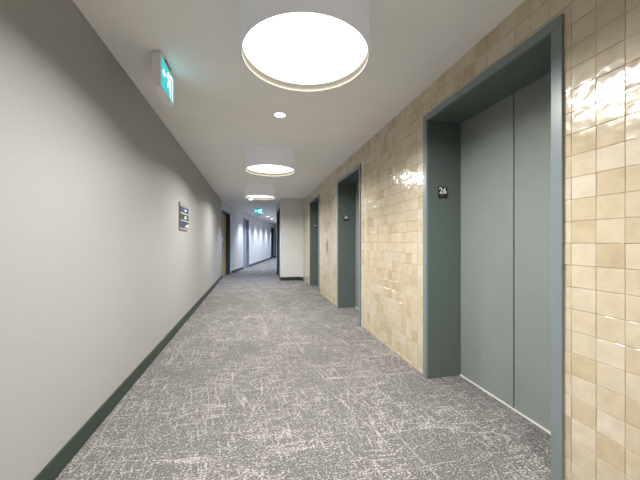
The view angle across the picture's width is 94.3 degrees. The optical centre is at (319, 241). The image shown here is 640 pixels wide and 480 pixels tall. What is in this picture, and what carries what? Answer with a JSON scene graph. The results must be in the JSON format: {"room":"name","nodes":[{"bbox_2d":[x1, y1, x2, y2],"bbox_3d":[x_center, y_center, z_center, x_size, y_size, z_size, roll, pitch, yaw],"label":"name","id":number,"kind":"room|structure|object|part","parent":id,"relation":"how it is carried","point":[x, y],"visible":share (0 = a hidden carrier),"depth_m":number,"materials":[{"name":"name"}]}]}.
{"room":"elevator lobby","nodes":[
{"label":"elevator lobby","id":0,"kind":"room"},
{"bbox_2d":[0,0,220,479],"bbox_3d":[-1.770,-0.073,3.144,0.200,2.407,12.102,0,0,-13],"label":"wall","id":1,"kind":"structure","parent":0,"point":[97,266],"depth_m":1.60,"materials":[{"name":"white paint"}]},
{"bbox_2d":[33,276,221,479],"bbox_3d":[-1.666,1.080,3.167,0.012,0.100,12.100,0,0,-13],"label":"baseboard","id":2,"kind":"structure","parent":1,"relation":"attached to","point":[51,471],"depth_m":1.87,"materials":[{"name":"grey paint"}]},
{"bbox_2d":[179,202,188,230],"bbox_3d":[-1.863,-0.342,4.071,0.026,0.360,0.480,0,0,-13],"label":"wall sign","id":3,"kind":"object","parent":1,"relation":"attached to","point":[183,209],"visible":1,"depth_m":3.99,"materials":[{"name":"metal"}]},
{"bbox_2d":[221,200,230,275],"bbox_3d":[-3.199,-0.073,9.806,0.220,2.407,1.510,0,0,-6],"label":"wall","id":4,"kind":"structure","parent":0,"point":[224,206],"depth_m":9.66,"materials":[{"name":"paint"}]},
{"bbox_2d":[222,210,229,275],"bbox_3d":[-3.152,0.070,9.730,0.187,2.120,1.250,0,0,-6],"label":"door","id":5,"kind":"structure","parent":4,"relation":"in","point":[225,215],"depth_m":10.21,"materials":[{"name":"paint"}]},
{"bbox_2d":[231,206,275,270],"bbox_3d":[-3.366,-0.073,16.995,0.220,2.407,12.859,0,0,-1],"label":"wall","id":6,"kind":"structure","parent":0,"point":[259,229],"depth_m":13.93,"materials":[{"name":"paint"}]},
{"bbox_2d":[243,218,248,267],"bbox_3d":[-3.263,0.070,12.863,0.157,2.120,1.060,0,0,-1],"label":"door","id":7,"kind":"structure","parent":6,"relation":"in","point":[245,221],"depth_m":13.16,"materials":[{"name":"grey paint"}]},
{"bbox_2d":[231,256,275,273],"bbox_3d":[-3.250,1.080,16.997,0.013,0.100,12.859,0,0,-1],"label":"baseboard","id":8,"kind":"structure","parent":6,"relation":"attached to","point":[250,265],"depth_m":13.66,"materials":[{"name":"grey paint"}]},
{"bbox_2d":[271,227,273,257],"bbox_3d":[-3.386,0.070,20.618,0.177,2.120,1.265,0,0,-1],"label":"door","id":9,"kind":"structure","parent":6,"relation":"in","point":[272,229],"depth_m":21.20,"materials":[{"name":"paint"}]},
{"bbox_2d":[276,201,279,270],"bbox_3d":[-1.269,-0.073,9.775,0.220,2.407,1.760,0,0,-12],"label":"wall","id":10,"kind":"structure","parent":0,"point":[278,204],"depth_m":10.46,"materials":[{"name":"paint"}]},
{"bbox_2d":[277,208,279,275],"bbox_3d":[-1.302,0.040,9.604,0.107,2.180,1.040,0,0,-12],"label":"door","id":11,"kind":"structure","parent":10,"relation":"in","point":[278,210],"depth_m":10.05,"materials":[{"name":"paint"}]},
{"bbox_2d":[280,198,303,276],"bbox_3d":[-0.691,-0.073,8.852,0.955,2.407,0.290,0,0,-12],"label":"wall","id":12,"kind":"structure","parent":0,"point":[291,210],"depth_m":8.75,"materials":[{"name":"paint"}]},
{"bbox_2d":[281,277,302,280],"bbox_3d":[-0.817,1.080,8.716,0.651,0.100,0.102,0,0,-12],"label":"baseboard","id":13,"kind":"structure","parent":12,"relation":"attached to","point":[282,278],"depth_m":8.73,"materials":[{"name":"grey paint"}]},
{"bbox_2d":[73,0,524,224],"bbox_3d":[-1.311,-1.352,10.666,6.400,0.150,27.000,0,0,-12],"label":"ceiling","id":14,"kind":"structure","parent":0,"point":[221,110],"depth_m":2.35,"materials":[{"name":"paint"}]},
{"bbox_2d":[152,52,173,107],"bbox_3d":[-1.123,-1.156,2.134,0.070,0.242,0.330,0,0,-12],"label":"exit sign","id":15,"kind":"object","parent":14,"relation":"hanging from","point":[162,78],"visible":1,"depth_m":2.05,"materials":[{"name":"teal plastic"}]},
{"bbox_3d":[-1.096,-1.152,2.142,0.002,0.190,0.302,0,0,-12],"label":"lit panel","id":16,"kind":"part","parent":15,"relation":"part of","materials":[{"name":"teal plastic"}]},
{"bbox_2d":[254,208,262,214],"bbox_3d":[-2.314,-1.156,11.194,0.330,0.242,0.070,0,0,-12],"label":"exit sign","id":17,"kind":"object","parent":14,"relation":"hanging from","point":[257,211],"visible":0.99,"depth_m":11.17,"materials":[{"name":"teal plastic"}]},
{"bbox_3d":[-2.306,-1.152,11.167,0.302,0.190,0.002,0,0,-12],"label":"lit panel","id":18,"kind":"part","parent":17,"relation":"part of","materials":[{"name":"teal plastic"}]},
{"bbox_2d":[244,184,275,199],"bbox_3d":[-1.373,-1.149,6.835,0.708,0.257,0.708,0,0,-12],"label":"drum light","id":19,"kind":"object","parent":14,"relation":"attached to","point":[251,191],"visible":1,"depth_m":6.57,"materials":[{"name":"white fabric"}]},
{"bbox_2d":[248,195,271,197],"bbox_3d":[-1.373,-1.071,6.835,0.690,0.012,0.690,0,0,-12],"label":"diffuser","id":20,"kind":"object","parent":19,"relation":"attached to","point":[249,196],"depth_m":6.95,"materials":[{"name":"white plastic"}]},
{"bbox_2d":[245,145,294,175],"bbox_3d":[-0.711,-1.149,4.267,0.708,0.257,0.708,0,0,-12],"label":"drum light","id":21,"kind":"object","parent":14,"relation":"attached to","point":[262,160],"visible":1,"depth_m":4.01,"materials":[{"name":"white fabric"}]},
{"bbox_2d":[247,165,292,172],"bbox_3d":[-0.711,-1.071,4.267,0.690,0.012,0.690,0,0,-12],"label":"diffuser","id":22,"kind":"object","parent":21,"relation":"attached to","point":[256,168],"depth_m":4.36,"materials":[{"name":"white plastic"}]},
{"bbox_2d":[273,112,285,117],"bbox_3d":[-0.403,-1.274,2.983,0.132,0.005,0.132,0,0,-12],"label":"recessed light","id":23,"kind":"object","parent":14,"relation":"in","point":[276,114],"visible":1,"depth_m":2.97,"materials":[{"name":"white plastic"}]},
{"bbox_2d":[240,0,369,91],"bbox_3d":[-0.080,-1.149,1.665,0.708,0.257,0.708,0,0,-12],"label":"drum light","id":24,"kind":"object","parent":14,"relation":"attached to","point":[293,45],"visible":1,"depth_m":1.57,"materials":[{"name":"white fabric"}]},
{"bbox_2d":[55,257,551,479],"bbox_3d":[-1.311,1.190,10.666,6.400,0.120,27.000,0,0,-12],"label":"floor","id":25,"kind":"structure","parent":0,"point":[267,378],"depth_m":1.96,"materials":[{"name":"carpet"}]},
{"bbox_2d":[303,0,639,479],"bbox_3d":[0.920,-0.073,3.298,0.422,2.407,11.250,0,0,-12],"label":"wall","id":26,"kind":"structure","parent":0,"point":[602,37],"depth_m":1.31,"materials":[{"name":"tile"}]},
{"bbox_2d":[309,195,318,292],"bbox_3d":[0.060,0.037,7.199,0.434,2.185,1.160,0,0,-12],"label":"door","id":27,"kind":"structure","parent":26,"relation":"in","point":[314,203],"depth_m":7.69,"materials":[{"name":"grey metal"}]},
{"bbox_2d":[337,164,360,325],"bbox_3d":[0.626,0.037,4.612,0.434,2.185,1.165,0,0,-12],"label":"door","id":28,"kind":"structure","parent":26,"relation":"in","point":[349,185],"depth_m":5.11,"materials":[{"name":"grey metal"}]},
{"bbox_3d":[0.689,0.054,4.909,0.034,2.135,0.544,0,0,-12],"label":"panel","id":29,"kind":"part","parent":28,"relation":"part of","materials":[{"name":"grey metal"}]},
{"bbox_2d":[423,13,564,479],"bbox_3d":[1.202,0.037,1.981,0.434,2.185,1.159,0,0,-12],"label":"door","id":30,"kind":"structure","parent":26,"relation":"in","point":[493,248],"depth_m":2.05,"materials":[{"name":"grey metal"}]},
{"bbox_2d":[438,187,446,197],"bbox_3d":[1.024,-0.415,2.478,0.080,0.092,0.007,0,0,-12],"label":"number sign","id":31,"kind":"object","parent":30,"relation":"attached to","point":[442,191],"visible":1,"depth_m":2.48,"materials":[{"name":"black plastic"}]},
{"bbox_3d":[1.266,0.054,2.277,0.034,2.135,0.541,0,0,-12],"label":"panel","id":32,"kind":"part","parent":30,"relation":"part of","materials":[{"name":"grey metal"}]},
{"bbox_3d":[1.383,0.054,1.739,0.034,2.135,0.541,0,0,-12],"label":"panel","id":33,"kind":"part","parent":30,"relation":"part of","materials":[{"name":"grey metal"}]}
]}

